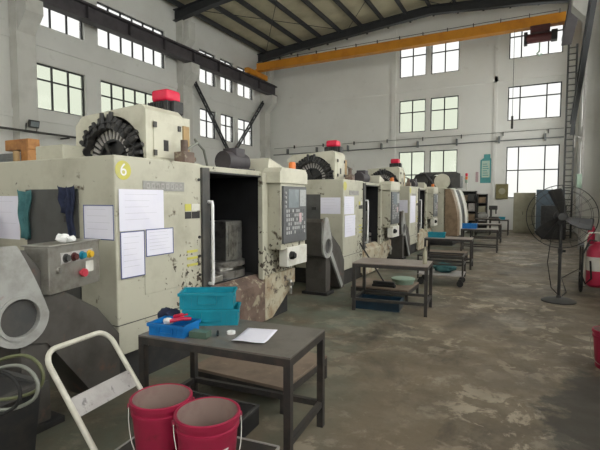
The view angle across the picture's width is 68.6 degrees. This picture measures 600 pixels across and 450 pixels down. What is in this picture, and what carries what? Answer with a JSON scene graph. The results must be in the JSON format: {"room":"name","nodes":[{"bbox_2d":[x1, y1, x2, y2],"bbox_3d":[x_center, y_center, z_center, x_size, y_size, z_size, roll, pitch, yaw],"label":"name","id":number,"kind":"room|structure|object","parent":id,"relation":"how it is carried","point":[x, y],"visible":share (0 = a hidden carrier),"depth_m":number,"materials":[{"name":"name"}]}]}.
{"room":"metal workshop","nodes":[
{"label":"metal workshop","id":0,"kind":"room"},
{"bbox_2d":[0,0,259,166],"bbox_3d":[-9.841,-5.338,15.747,0.300,12.100,33.300,2,4,28],"label":"wall","id":1,"kind":"structure","parent":0,"point":[159,14],"depth_m":19.96,"materials":[{"name":"white paint"}]},
{"bbox_2d":[0,126,75,139],"bbox_3d":[-9.530,-3.252,15.537,0.520,0.120,15.200,2,4,28],"label":"conduit pipe","id":2,"kind":"object","parent":1,"relation":"attached to","point":[1,127],"visible":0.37,"depth_m":15.57,"materials":[{"name":"metal"}]},
{"bbox_2d":[37,63,84,116],"bbox_3d":[-9.221,-5.142,16.925,0.070,1.670,2.000,2,4,28],"label":"window","id":3,"kind":"structure","parent":1,"relation":"in","point":[59,90],"depth_m":16.91,"materials":[{"name":"green glass"}]},
{"bbox_2d":[40,7,82,39],"bbox_3d":[-9.221,-8.242,16.742,0.070,1.820,2.000,2,4,28],"label":"window","id":4,"kind":"structure","parent":1,"relation":"in","point":[51,19],"depth_m":16.90,"materials":[{"name":"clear glass"}]},
{"bbox_2d":[101,80,152,111],"bbox_3d":[-7.544,-5.356,20.126,0.070,1.620,3.820,2,4,28],"label":"window","id":5,"kind":"structure","parent":1,"relation":"in","point":[113,96],"depth_m":19.34,"materials":[{"name":"green glass"}]},
{"bbox_2d":[0,25,259,114],"bbox_3d":[-9.779,-6.621,15.412,0.050,0.300,32.900,2,4,28],"label":"trim","id":6,"kind":"structure","parent":1,"relation":"attached to","point":[4,30],"depth_m":18.95,"materials":[{"name":"white paint"}]},
{"bbox_2d":[97,2,163,68],"bbox_3d":[-7.585,-8.427,19.865,0.070,1.820,3.800,2,4,28],"label":"window","id":7,"kind":"structure","parent":1,"relation":"in","point":[107,40],"depth_m":19.75,"materials":[{"name":"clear glass"}]},
{"bbox_2d":[0,106,260,155],"bbox_3d":[-9.774,-3.925,15.569,0.060,0.300,32.900,2,4,28],"label":"trim","id":8,"kind":"structure","parent":1,"relation":"attached to","point":[7,111],"depth_m":16.90,"materials":[{"name":"white paint"}]},
{"bbox_2d":[199,49,213,85],"bbox_3d":[-5.223,-8.668,24.378,0.070,1.770,1.400,2,4,28],"label":"window","id":9,"kind":"structure","parent":1,"relation":"in","point":[205,77],"depth_m":24.41,"materials":[{"name":"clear glass"}]},
{"bbox_2d":[200,108,214,138],"bbox_3d":[-5.223,-5.633,24.558,0.070,1.550,1.400,2,4,28],"label":"window","id":10,"kind":"structure","parent":1,"relation":"in","point":[207,129],"depth_m":24.51,"materials":[{"name":"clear glass"}]},
{"bbox_2d":[220,59,231,92],"bbox_3d":[-4.407,-8.760,25.935,0.070,1.770,1.280,2,4,28],"label":"window","id":11,"kind":"structure","parent":1,"relation":"in","point":[225,84],"depth_m":25.97,"materials":[{"name":"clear glass"}]},
{"bbox_2d":[221,114,232,141],"bbox_3d":[-4.407,-5.725,26.115,0.070,1.550,1.280,2,4,28],"label":"window","id":12,"kind":"structure","parent":1,"relation":"in","point":[226,121],"depth_m":26.24,"materials":[{"name":"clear glass"}]},
{"bbox_2d":[237,66,251,99],"bbox_3d":[-3.532,-8.859,27.607,0.070,1.770,1.700,2,4,28],"label":"window","id":13,"kind":"structure","parent":1,"relation":"in","point":[243,91],"depth_m":27.69,"materials":[{"name":"clear glass"}]},
{"bbox_2d":[238,119,251,145],"bbox_3d":[-3.532,-5.824,27.787,0.070,1.550,1.700,2,4,28],"label":"window","id":14,"kind":"structure","parent":1,"relation":"in","point":[242,124],"depth_m":27.80,"materials":[{"name":"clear glass"}]},
{"bbox_2d":[165,0,467,50],"bbox_3d":[-1.733,-10.796,11.178,18.600,1.044,33.300,2,4,28],"label":"ceiling","id":15,"kind":"structure","parent":0,"point":[330,9],"depth_m":24.03,"materials":[{"name":"metal"}]},
{"bbox_2d":[35,230,599,449],"bbox_3d":[-1.733,1.051,11.878,18.600,0.200,33.300,2,4,28],"label":"floor","id":16,"kind":"structure","parent":0,"point":[492,364],"depth_m":4.24,"materials":[{"name":"concrete"}]},
{"bbox_2d":[0,153,20,161],"bbox_3d":[-5.659,-0.121,8.826,1.600,2.500,0.815,2,4,28],"label":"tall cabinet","id":17,"kind":"object","parent":16,"relation":"on","point":[8,157],"visible":0.07,"depth_m":8.21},
{"bbox_2d":[5,138,39,160],"bbox_3d":[-4.801,-0.128,7.582,0.670,2.660,0.320,2,4,28],"label":"post","id":18,"kind":"object","parent":16,"relation":"on","point":[27,147],"visible":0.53,"depth_m":7.40,"materials":[{"name":"orange wood"}]},
{"bbox_2d":[0,369,47,449],"bbox_3d":[-2.111,1.216,2.557,1.040,0.570,0.660,2,4,25],"label":"bin","id":19,"kind":"object","parent":16,"relation":"on","point":[18,428],"visible":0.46,"depth_m":2.55,"materials":[{"name":"black plastic"}]},
{"bbox_2d":[0,370,21,416],"bbox_3d":[-1.763,0.846,2.215,0.806,0.248,0.088,1,3,12],"label":"hose","id":20,"kind":"object","parent":19,"relation":"on","point":[16,382],"visible":1,"depth_m":2.16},
{"bbox_2d":[0,364,39,411],"bbox_3d":[-1.675,0.812,2.211,0.807,0.251,0.088,1,3,12],"label":"hose","id":21,"kind":"object","parent":19,"relation":"on","point":[32,373],"visible":0.95,"depth_m":2.16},
{"bbox_2d":[0,353,44,400],"bbox_3d":[-1.674,0.803,2.256,0.809,0.307,0.088,1,3,12],"label":"hose","id":22,"kind":"object","parent":19,"relation":"on","point":[30,357],"visible":0.89,"depth_m":2.21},
{"bbox_2d":[8,0,42,152],"bbox_3d":[-9.403,-4.909,15.260,0.950,11.300,0.660,2,4,28],"label":"concrete column","id":23,"kind":"structure","parent":16,"relation":"on","point":[25,17],"depth_m":15.12,"materials":[{"name":"grey paint"}]},
{"bbox_2d":[39,0,276,95],"bbox_3d":[-9.232,-8.051,14.872,0.400,0.740,32.600,2,4,28],"label":"beam","id":24,"kind":"structure","parent":23,"relation":"on","point":[83,11],"depth_m":19.57,"materials":[{"name":"grey metal"}]},
{"bbox_2d":[245,10,565,128],"bbox_3d":[4.638,-7.294,23.591,16.840,5.120,2.200,2,4,28],"label":"crane","id":25,"kind":"object","parent":24,"relation":"on","point":[539,26],"visible":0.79,"depth_m":22.09,"materials":[{"name":"orange paint"}]},
{"bbox_3d":[-1.848,-10.249,10.988,18.000,1.474,0.320,2,4,28],"label":"rafter","id":26,"kind":"object","parent":23,"relation":"on","visible":0},
{"bbox_2d":[166,0,265,53],"bbox_3d":[-9.335,-10.402,15.013,0.100,0.240,33.000,2,4,28],"label":"purlin","id":27,"kind":"structure","parent":26,"relation":"on","point":[174,2],"depth_m":24.53,"materials":[{"name":"metal"}]},
{"bbox_2d":[201,0,291,54],"bbox_3d":[-8.183,-10.475,14.405,0.100,0.240,33.000,2,4,28],"label":"purlin","id":28,"kind":"structure","parent":26,"relation":"on","point":[218,8],"depth_m":24.46,"materials":[{"name":"metal"}]},
{"bbox_2d":[235,0,309,49],"bbox_3d":[-7.031,-10.549,13.797,0.100,0.240,33.000,2,4,28],"label":"purlin","id":29,"kind":"structure","parent":26,"relation":"on","point":[245,4],"depth_m":23.85,"materials":[{"name":"metal"}]},
{"bbox_2d":[268,0,328,44],"bbox_3d":[-5.879,-10.622,13.190,0.100,0.240,33.000,2,4,28],"label":"purlin","id":30,"kind":"structure","parent":26,"relation":"on","point":[280,6],"depth_m":23.75,"materials":[{"name":"metal"}]},
{"bbox_2d":[301,0,347,39],"bbox_3d":[-4.727,-10.696,12.582,0.100,0.240,33.000,2,4,28],"label":"purlin","id":31,"kind":"structure","parent":26,"relation":"on","point":[308,3],"depth_m":23.71,"materials":[{"name":"metal"}]},
{"bbox_2d":[333,0,367,33],"bbox_3d":[-3.575,-10.769,11.974,0.100,0.240,33.000,2,4,28],"label":"purlin","id":32,"kind":"structure","parent":26,"relation":"on","point":[339,3],"depth_m":23.58,"materials":[{"name":"metal"}]},
{"bbox_2d":[364,0,388,28],"bbox_3d":[-2.422,-10.843,11.367,0.100,0.240,33.000,2,4,28],"label":"purlin","id":33,"kind":"structure","parent":26,"relation":"on","point":[368,2],"depth_m":23.59,"materials":[{"name":"metal"}]},
{"bbox_2d":[0,238,119,433],"bbox_3d":[-1.929,0.784,3.340,0.534,1.340,1.020,2,4,28],"label":"conveyor","id":34,"kind":"object","parent":16,"relation":"on","point":[37,315],"visible":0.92,"depth_m":3.19,"materials":[{"name":"metal"}]},
{"bbox_2d":[55,234,75,242],"bbox_3d":[-1.750,0.098,3.285,0.127,0.069,0.128,0,3,7],"label":"tissue","id":35,"kind":"object","parent":34,"relation":"on","point":[60,238],"visible":1,"depth_m":3.27,"materials":[{"name":"white paper"}]},
{"bbox_2d":[0,89,306,378],"bbox_3d":[-1.715,-0.146,5.530,2.604,2.940,3.174,2,4,28],"label":"machining center","id":36,"kind":"object","parent":16,"relation":"on","point":[240,221],"visible":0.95,"depth_m":4.67,"materials":[{"name":"beige paint"}]},
{"bbox_2d":[0,196,19,239],"bbox_3d":[-2.914,-0.075,4.401,0.360,0.430,0.002,2,4,28],"label":"paper sheet","id":37,"kind":"object","parent":36,"relation":"attached to","point":[9,221],"visible":0.94,"depth_m":4.39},
{"bbox_2d":[17,189,31,239],"bbox_3d":[-2.623,-0.099,4.206,0.191,0.481,0.049,1,4,22],"label":"hanging cloth","id":38,"kind":"object","parent":36,"relation":"hanging from","point":[24,198],"visible":1,"depth_m":4.21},
{"bbox_2d":[57,185,74,213],"bbox_3d":[-2.074,-0.222,3.911,0.211,0.262,0.049,1,4,23],"label":"hanging cloth","id":39,"kind":"object","parent":36,"relation":"hanging from","point":[62,195],"visible":0.62,"depth_m":3.92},
{"bbox_2d":[65,186,75,236],"bbox_3d":[-2.011,-0.089,3.868,0.086,0.502,0.055,2,4,28],"label":"hanging cloth","id":40,"kind":"object","parent":36,"relation":"hanging from","point":[70,202],"visible":0.84,"depth_m":3.86,"materials":[{"name":"blue fabric"}]},
{"bbox_2d":[83,205,114,240],"bbox_3d":[-1.734,-0.023,3.785,0.385,0.300,0.004,2,4,28],"label":"paper sheet","id":41,"kind":"object","parent":36,"relation":"attached to","point":[98,220],"visible":0.89,"depth_m":3.78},
{"bbox_2d":[120,230,145,279],"bbox_3d":[-1.460,0.256,3.852,0.004,0.405,0.265,2,4,28],"label":"paper sheet","id":42,"kind":"object","parent":36,"relation":"attached to","point":[132,243],"visible":1,"depth_m":3.85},
{"bbox_2d":[118,189,163,231],"bbox_3d":[-1.407,-0.137,3.933,0.002,0.360,0.510,2,4,28],"label":"paper sheet","id":43,"kind":"object","parent":36,"relation":"attached to","point":[139,209],"visible":1,"depth_m":3.91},
{"bbox_2d":[146,227,173,256],"bbox_3d":[-1.312,0.157,4.130,0.004,0.250,0.345,2,4,28],"label":"paper sheet","id":44,"kind":"object","parent":36,"relation":"attached to","point":[160,241],"visible":1,"depth_m":4.12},
{"bbox_2d":[45,330,279,449],"bbox_3d":[-0.816,1.111,2.548,1.291,0.781,0.540,1,4,22],"label":"trolley","id":45,"kind":"object","parent":16,"relation":"on","point":[96,396],"visible":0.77,"depth_m":2.60,"materials":[{"name":"grey metal"}]},
{"bbox_2d":[127,383,194,449],"bbox_3d":[-0.753,1.117,2.399,0.350,0.376,0.358,-1,3,-12],"label":"plastic bucket","id":46,"kind":"object","parent":45,"relation":"on","point":[152,408],"visible":0.82,"depth_m":2.29,"materials":[{"name":"red plastic"}]},
{"bbox_2d":[172,397,241,449],"bbox_3d":[-0.465,1.128,2.227,0.350,0.376,0.358,-1,4,-17],"label":"plastic bucket","id":47,"kind":"object","parent":45,"relation":"on","point":[204,423],"visible":1,"depth_m":2.19,"materials":[{"name":"red plastic"}]},
{"bbox_2d":[176,6,199,151],"bbox_3d":[-5.651,-5.332,22.426,0.950,11.300,0.660,2,4,28],"label":"concrete column","id":48,"kind":"structure","parent":16,"relation":"on","point":[187,73],"depth_m":22.11,"materials":[{"name":"grey paint"}]},
{"bbox_2d":[194,81,263,147],"bbox_3d":[-3.999,-6.065,25.926,0.070,3.797,7.272,2,4,28],"label":"diagonal brace","id":49,"kind":"object","parent":48,"relation":"attached to","point":[196,85],"depth_m":25.03,"materials":[{"name":"metal"}]},
{"bbox_2d":[192,390,258,437],"bbox_3d":[-0.651,1.391,3.159,0.600,0.150,0.400,1,4,24],"label":"tray","id":50,"kind":"object","parent":16,"relation":"on","point":[250,411],"visible":0.29,"depth_m":3.15,"materials":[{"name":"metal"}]},
{"bbox_2d":[138,319,324,449],"bbox_3d":[-0.470,1.112,3.132,1.150,0.710,0.620,1,4,23],"label":"work table","id":51,"kind":"object","parent":16,"relation":"on","point":[288,344],"visible":0.74,"depth_m":2.97,"materials":[{"name":"metal"}]},
{"bbox_2d":[146,315,200,338],"bbox_3d":[-0.884,0.716,3.094,0.304,0.085,0.214,1,4,19],"label":"basket","id":52,"kind":"object","parent":51,"relation":"on","point":[180,329],"visible":0.86,"depth_m":3.02,"materials":[{"name":"blue plastic"}]},
{"bbox_2d":[157,307,179,317],"bbox_3d":[-0.990,0.680,3.313,0.177,0.124,0.133,2,4,28],"label":"glove","id":53,"kind":"object","parent":52,"relation":"in","point":[167,311],"visible":0.62,"depth_m":3.28,"materials":[{"name":"blue fabric"}]},
{"bbox_2d":[189,328,210,338],"bbox_3d":[-0.680,0.742,3.000,0.130,0.045,0.080,1,4,16],"label":"plastic box","id":54,"kind":"object","parent":51,"relation":"on","point":[195,333],"visible":1,"depth_m":2.97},
{"bbox_2d":[182,302,240,325],"bbox_3d":[-0.669,0.681,3.375,0.419,0.122,0.249,0,3,-4],"label":"plastic crate","id":55,"kind":"object","parent":51,"relation":"on","point":[209,317],"visible":0.66,"depth_m":3.26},
{"bbox_2d":[177,286,236,309],"bbox_3d":[-0.700,0.558,3.373,0.419,0.122,0.249,0,3,-3],"label":"plastic crate","id":56,"kind":"object","parent":55,"relation":"on","point":[190,298],"visible":1,"depth_m":3.26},
{"bbox_2d":[233,328,276,342],"bbox_3d":[-0.305,0.752,3.017,0.225,0.018,0.330,1,3,13],"label":"loose sheet","id":57,"kind":"object","parent":51,"relation":"on","point":[256,335],"visible":1,"depth_m":3.02,"materials":[{"name":"white paper"}]},
{"bbox_2d":[198,352,326,413],"bbox_3d":[-0.346,1.315,3.933,0.930,0.210,0.800,2,4,28],"label":"step","id":58,"kind":"structure","parent":16,"relation":"on","point":[259,375],"depth_m":3.70,"materials":[{"name":"brown wood"}]},
{"bbox_2d":[259,52,276,158],"bbox_3d":[-2.083,-5.735,29.238,0.950,11.300,0.660,2,4,28],"label":"concrete column","id":59,"kind":"structure","parent":16,"relation":"on","point":[270,101],"depth_m":29.02,"materials":[{"name":"grey paint"}]},
{"bbox_2d":[302,217,343,295],"bbox_3d":[0.404,0.519,7.834,0.498,1.340,1.020,2,4,28],"label":"conveyor","id":60,"kind":"object","parent":16,"relation":"on","point":[325,260],"visible":0.98,"depth_m":7.56,"materials":[{"name":"metal"}]},
{"bbox_2d":[287,140,399,284],"bbox_3d":[0.634,-0.411,10.016,2.604,2.940,3.174,2,4,28],"label":"machining center","id":61,"kind":"object","parent":16,"relation":"on","point":[376,200],"visible":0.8,"depth_m":9.22,"materials":[{"name":"beige metal"}]},
{"bbox_2d":[321,197,340,213],"bbox_3d":[0.569,-0.365,8.290,0.420,0.310,0.002,2,4,28],"label":"paper sheet","id":62,"kind":"object","parent":61,"relation":"attached to","point":[329,205],"visible":1,"depth_m":8.28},
{"bbox_2d":[344,196,353,214],"bbox_3d":[0.945,-0.378,8.424,0.002,0.340,0.520,2,4,28],"label":"paper sheet","id":63,"kind":"object","parent":61,"relation":"attached to","point":[348,200],"visible":1,"depth_m":8.39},
{"bbox_2d":[345,215,354,236],"bbox_3d":[0.968,0.014,8.492,0.002,0.410,0.560,2,4,28],"label":"paper sheet","id":64,"kind":"object","parent":61,"relation":"attached to","point":[349,219],"visible":1,"depth_m":8.47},
{"bbox_2d":[356,294,403,311],"bbox_3d":[1.211,1.186,6.715,0.660,0.140,0.400,1,4,22],"label":"plastic crate","id":65,"kind":"object","parent":16,"relation":"on","point":[368,305],"visible":0.73,"depth_m":6.58,"materials":[{"name":"blue plastic"}]},
{"bbox_2d":[351,278,418,301],"bbox_3d":[1.458,1.104,7.508,0.950,0.210,0.800,2,4,28],"label":"step","id":66,"kind":"structure","parent":16,"relation":"on","point":[369,281],"depth_m":7.25,"materials":[{"name":"brown wood"}]},
{"bbox_2d":[359,243,395,287],"bbox_3d":[1.237,0.669,7.410,0.242,0.669,0.850,-3,4,-39],"label":"broom","id":67,"kind":"object","parent":66,"relation":"on","point":[378,283],"visible":0.94,"depth_m":7.24,"materials":[{"name":"black plastic"}]},
{"bbox_2d":[391,276,414,284],"bbox_3d":[1.763,0.946,7.520,0.400,0.105,0.400,2,4,28],"label":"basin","id":68,"kind":"object","parent":66,"relation":"on","point":[399,280],"visible":0.97,"depth_m":7.38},
{"bbox_2d":[352,257,432,316],"bbox_3d":[1.398,0.906,6.624,1.080,0.710,0.650,1,4,23],"label":"work table","id":69,"kind":"object","parent":16,"relation":"on","point":[384,263],"visible":0.99,"depth_m":6.51,"materials":[{"name":"grey metal"}]},
{"bbox_2d":[387,210,409,258],"bbox_3d":[2.753,0.254,12.319,0.498,1.340,1.020,2,4,28],"label":"conveyor","id":70,"kind":"object","parent":16,"relation":"on","point":[400,245],"visible":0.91,"depth_m":12.06,"materials":[{"name":"metal"}]},
{"bbox_2d":[367,159,437,254],"bbox_3d":[2.983,-0.677,14.501,2.604,2.940,3.174,2,4,28],"label":"machining center","id":71,"kind":"object","parent":16,"relation":"on","point":[426,206],"visible":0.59,"depth_m":13.90,"materials":[{"name":"beige metal"}]},
{"bbox_2d":[399,200,407,212],"bbox_3d":[2.927,-0.540,12.776,0.400,0.370,0.002,2,4,28],"label":"paper sheet","id":72,"kind":"object","parent":71,"relation":"attached to","point":[403,204],"visible":0.63,"depth_m":12.73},
{"bbox_2d":[410,196,415,222],"bbox_3d":[3.333,-0.467,12.995,0.002,0.800,0.650,2,4,28],"label":"paper sheet","id":73,"kind":"object","parent":71,"relation":"attached to","point":[412,198],"visible":1,"depth_m":12.97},
{"bbox_2d":[414,172,467,245],"bbox_3d":[5.386,-0.699,17.089,1.900,2.680,3.000,2,4,28],"label":"machining center","id":74,"kind":"object","parent":16,"relation":"on","point":[452,206],"visible":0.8,"depth_m":15.65,"materials":[{"name":"beige paint"}]},
{"bbox_2d":[417,251,465,286],"bbox_3d":[2.771,0.854,8.603,0.840,0.580,0.600,2,4,25],"label":"tool cart","id":75,"kind":"object","parent":16,"relation":"on","point":[461,274],"visible":0.87,"depth_m":8.48,"materials":[{"name":"grey metal"}]},
{"bbox_2d":[433,262,456,272],"bbox_3d":[2.818,0.830,8.577,0.453,0.204,0.324,2,4,28],"label":"basin","id":76,"kind":"object","parent":75,"relation":"on","point":[441,268],"visible":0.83,"depth_m":8.47,"materials":[{"name":"teal plastic"}]},
{"bbox_2d":[427,249,467,260],"bbox_3d":[3.878,0.837,11.696,1.000,0.250,0.800,2,4,28],"label":"shelf","id":77,"kind":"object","parent":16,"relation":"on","point":[431,250],"depth_m":11.56,"materials":[{"name":"metal"}]},
{"bbox_2d":[424,236,473,269],"bbox_3d":[3.633,0.663,10.741,1.080,0.710,0.650,2,4,25],"label":"work table","id":78,"kind":"object","parent":16,"relation":"on","point":[455,239],"visible":0.8,"depth_m":10.52,"materials":[{"name":"grey metal"}]},
{"bbox_2d":[462,191,476,222],"bbox_3d":[8.335,-0.667,21.877,0.800,2.050,0.500,2,4,28],"label":"storage rack","id":79,"kind":"object","parent":16,"relation":"on","point":[464,192],"visible":0.38,"depth_m":21.92,"materials":[{"name":"black metal"}]},
{"bbox_2d":[460,228,498,252],"bbox_3d":[5.709,0.470,13.994,1.080,0.710,0.650,2,4,26],"label":"work table","id":80,"kind":"object","parent":16,"relation":"on","point":[462,244],"visible":0.85,"depth_m":13.83,"materials":[{"name":"grey metal"}]},
{"bbox_2d":[477,194,487,231],"bbox_3d":[8.933,-0.573,21.569,0.450,1.900,0.500,2,4,28],"label":"storage rack","id":81,"kind":"object","parent":16,"relation":"on","point":[478,195],"visible":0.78,"depth_m":21.53,"materials":[{"name":"black metal"}]},
{"bbox_2d":[470,223,501,242],"bbox_3d":[7.120,0.301,16.862,1.080,0.710,0.650,2,4,27],"label":"work table","id":82,"kind":"object","parent":16,"relation":"on","point":[480,224],"visible":0.69,"depth_m":16.68,"materials":[{"name":"grey metal"}]},
{"bbox_2d":[474,218,499,236],"bbox_3d":[8.267,0.105,19.415,1.000,0.800,0.500,2,4,28],"label":"bench","id":83,"kind":"object","parent":16,"relation":"on","point":[476,219],"visible":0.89,"depth_m":19.35,"materials":[{"name":"grey metal"}]},
{"bbox_2d":[513,193,535,233],"bbox_3d":[10.816,-0.579,21.233,0.940,1.950,0.550,2,4,28],"label":"tall cabinet","id":84,"kind":"object","parent":16,"relation":"on","point":[521,202],"visible":0.97,"depth_m":21.03,"materials":[{"name":"beige metal"}]},
{"bbox_2d":[535,189,562,234],"bbox_3d":[11.446,-0.581,20.168,1.120,2.080,0.650,2,4,28],"label":"tall cabinet","id":85,"kind":"object","parent":16,"relation":"on","point":[543,200],"visible":0.12,"depth_m":20.06,"materials":[{"name":"blue metal"}]},
{"bbox_2d":[540,205,566,239],"bbox_3d":[10.425,-0.110,18.131,0.900,1.380,0.650,2,4,28],"label":"cabinet","id":86,"kind":"object","parent":16,"relation":"on","point":[550,215],"visible":0.47,"depth_m":17.91,"materials":[{"name":"black metal"}]},
{"bbox_2d":[526,185,599,304],"bbox_3d":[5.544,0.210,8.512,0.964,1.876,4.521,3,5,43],"label":"pedestal fan","id":87,"kind":"object","parent":16,"relation":"on","point":[557,196],"visible":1,"depth_m":7.01,"materials":[{"name":"grey paint"}]},
{"bbox_2d":[563,43,577,237],"bbox_3d":[11.230,-3.437,18.332,0.370,8.000,0.080,2,4,28],"label":"ladder","id":88,"kind":"object","parent":16,"relation":"on","point":[569,47],"visible":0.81,"depth_m":18.29,"materials":[{"name":"black metal"}]},
{"bbox_2d":[574,56,587,249],"bbox_3d":[8.967,-2.789,14.146,0.377,7.200,0.079,0,3,-8],"label":"drain pipe","id":89,"kind":"object","parent":16,"relation":"on","point":[585,73],"visible":0.81,"depth_m":14.14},
{"bbox_2d":[571,0,599,248],"bbox_3d":[9.459,-4.866,14.540,0.950,11.300,0.660,2,4,28],"label":"concrete column","id":90,"kind":"structure","parent":16,"relation":"on","point":[591,169],"depth_m":14.26,"materials":[{"name":"grey paint"}]},
{"bbox_2d":[578,232,599,291],"bbox_3d":[5.125,0.665,7.601,0.499,1.074,0.460,2,4,28],"label":"fire extinguisher","id":91,"kind":"object","parent":16,"relation":"on","point":[591,259],"visible":1,"depth_m":7.54,"materials":[{"name":"red paint"}]},
{"bbox_2d":[590,326,599,368],"bbox_3d":[3.026,1.211,4.284,0.358,0.376,0.350,-2,4,-32],"label":"plastic bucket","id":92,"kind":"object","parent":16,"relation":"on","point":[595,329],"visible":1,"depth_m":4.29,"materials":[{"name":"red plastic"}]},
{"bbox_2d":[270,3,581,231],"bbox_3d":[5.912,-6.450,26.082,18.000,13.100,0.300,2,4,28],"label":"wall","id":93,"kind":"structure","parent":0,"point":[367,120],"depth_m":25.09,"materials":[{"name":"white paint"}]},
{"bbox_2d":[391,25,396,158],"bbox_3d":[5.540,-6.100,26.094,0.250,12.400,0.060,2,4,28],"label":"trim","id":94,"kind":"structure","parent":93,"relation":"attached to","point":[394,28],"depth_m":25.98,"materials":[{"name":"white paint"}]},
{"bbox_2d":[399,151,424,181],"bbox_3d":[6.566,-2.942,25.890,1.530,2.720,0.070,2,4,28],"label":"window","id":95,"kind":"structure","parent":93,"relation":"in","point":[413,163],"depth_m":25.82,"materials":[{"name":"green glass"}]},
{"bbox_2d":[399,99,425,132],"bbox_3d":[6.566,-6.341,25.689,1.530,1.870,0.070,2,4,28],"label":"window","id":96,"kind":"structure","parent":93,"relation":"in","point":[411,112],"depth_m":25.68,"materials":[{"name":"green glass"}]},
{"bbox_2d":[400,46,426,77],"bbox_3d":[6.566,-9.581,25.498,1.530,1.980,0.070,2,4,28],"label":"window","id":97,"kind":"structure","parent":93,"relation":"in","point":[412,61],"depth_m":25.50,"materials":[{"name":"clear glass"}]},
{"bbox_2d":[276,128,559,148],"bbox_3d":[5.767,-4.997,25.999,16.900,0.210,0.130,2,4,28],"label":"cable","id":98,"kind":"object","parent":93,"relation":"attached to","point":[322,145],"visible":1,"depth_m":25.27,"materials":[{"name":"grey paint"}]},
{"bbox_2d":[276,133,563,154],"bbox_3d":[5.744,-4.675,25.973,16.900,0.390,0.225,2,4,28],"label":"pipe","id":99,"kind":"object","parent":93,"relation":"attached to","point":[545,137],"visible":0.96,"depth_m":25.04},
{"bbox_2d":[275,68,566,106],"bbox_3d":[5.614,-7.905,25.955,17.490,0.300,0.050,2,4,28],"label":"trim","id":100,"kind":"structure","parent":93,"relation":"attached to","point":[563,71],"depth_m":24.92,"materials":[{"name":"white paint"}]},
{"bbox_2d":[430,149,457,188],"bbox_3d":[8.157,-2.893,25.060,1.520,2.720,0.070,2,4,28],"label":"window","id":101,"kind":"structure","parent":93,"relation":"in","point":[440,160],"depth_m":25.00,"materials":[{"name":"green glass"}]},
{"bbox_2d":[430,95,458,130],"bbox_3d":[8.157,-6.292,24.859,1.520,1.870,0.070,2,4,28],"label":"window","id":102,"kind":"structure","parent":93,"relation":"in","point":[444,110],"depth_m":24.84,"materials":[{"name":"green glass"}]},
{"bbox_2d":[431,41,459,73],"bbox_3d":[8.157,-9.532,24.668,1.520,1.980,0.070,2,4,28],"label":"window","id":103,"kind":"structure","parent":93,"relation":"in","point":[445,57],"depth_m":24.66,"materials":[{"name":"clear glass"}]},
{"bbox_2d":[480,154,490,182],"bbox_3d":[10.089,-3.061,23.908,0.540,1.550,0.022,2,4,28],"label":"poster","id":104,"kind":"object","parent":93,"relation":"attached to","point":[485,163],"visible":1,"depth_m":23.90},
{"bbox_2d":[491,9,499,227],"bbox_3d":[10.452,-5.949,23.536,0.170,12.400,0.050,2,4,28],"label":"trim","id":105,"kind":"structure","parent":93,"relation":"attached to","point":[497,10],"depth_m":23.53,"materials":[{"name":"white paint"}]},
{"bbox_2d":[496,184,507,198],"bbox_3d":[10.816,-1.793,23.561,0.600,0.800,0.106,2,4,28],"label":"notice board","id":106,"kind":"object","parent":93,"relation":"attached to","point":[501,189],"visible":1,"depth_m":23.52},
{"bbox_2d":[506,144,559,197],"bbox_3d":[12.114,-2.771,22.995,2.450,2.720,0.070,2,4,28],"label":"window","id":107,"kind":"structure","parent":93,"relation":"in","point":[529,169],"depth_m":22.98,"materials":[{"name":"clear glass"}]},
{"bbox_2d":[507,81,561,120],"bbox_3d":[12.114,-6.375,22.782,2.450,1.780,0.070,2,4,28],"label":"window","id":108,"kind":"structure","parent":93,"relation":"in","point":[543,100],"depth_m":22.75,"materials":[{"name":"clear glass"}]},
{"bbox_2d":[509,25,563,58],"bbox_3d":[12.114,-9.589,22.592,2.450,1.820,0.070,2,4,28],"label":"window","id":109,"kind":"structure","parent":93,"relation":"in","point":[548,47],"depth_m":22.71,"materials":[{"name":"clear glass"}]},
{"bbox_2d":[570,0,596,134],"bbox_3d":[8.684,-5.228,13.455,0.131,3.879,8.612,2,4,28],"label":"beam","id":110,"kind":"structure","parent":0,"point":[591,8],"depth_m":13.47,"materials":[{"name":"metal"}]},
{"bbox_2d":[574,22,599,240],"bbox_3d":[6.376,-4.838,7.283,0.300,12.100,33.300,2,4,28],"label":"wall","id":111,"kind":"structure","parent":0,"point":[580,115],"depth_m":20.94,"materials":[{"name":"white paint"}]},
{"bbox_2d":[173,0,233,21],"bbox_3d":[1.719,-10.652,17.800,18.000,1.474,0.320,2,4,28],"label":"rafter","id":112,"kind":"object","parent":111,"relation":"attached to","point":[191,9],"visible":1,"depth_m":21.34,"materials":[{"name":"metal"}]},
{"bbox_2d":[257,0,568,62],"bbox_3d":[5.240,-11.049,24.523,18.000,1.474,0.320,2,4,28],"label":"rafter","id":113,"kind":"object","parent":111,"relation":"attached to","point":[470,5],"visible":0.91,"depth_m":24.27,"materials":[{"name":"metal"}]},
{"bbox_3d":[2.093,-4.035,0.474,0.950,11.300,0.660,2,4,28],"label":"concrete column","id":114,"kind":"structure","parent":0,"visible":0},
{"bbox_2d":[561,0,577,45],"bbox_3d":[5.142,-7.744,6.627,0.400,0.380,31.300,2,4,28],"label":"beam","id":115,"kind":"structure","parent":114,"relation":"attached to","point":[571,20],"depth_m":18.38,"materials":[{"name":"grey metal"}]},
{"bbox_3d":[-13.017,-4.501,8.360,0.950,11.300,0.660,2,4,28],"label":"concrete column","id":116,"kind":"structure","parent":0,"visible":0},
{"bbox_3d":[-5.462,-9.841,4.088,18.000,1.474,0.320,2,4,28],"label":"rafter","id":117,"kind":"object","parent":116,"relation":"on","visible":0},
{"bbox_2d":[205,0,452,51],"bbox_3d":[-0.111,-10.651,14.293,16.829,0.838,23.121,2,4,28],"label":"rods","id":118,"kind":"object","parent":117,"relation":"attached to","point":[272,20],"visible":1,"depth_m":23.49,"materials":[{"name":"metal"}]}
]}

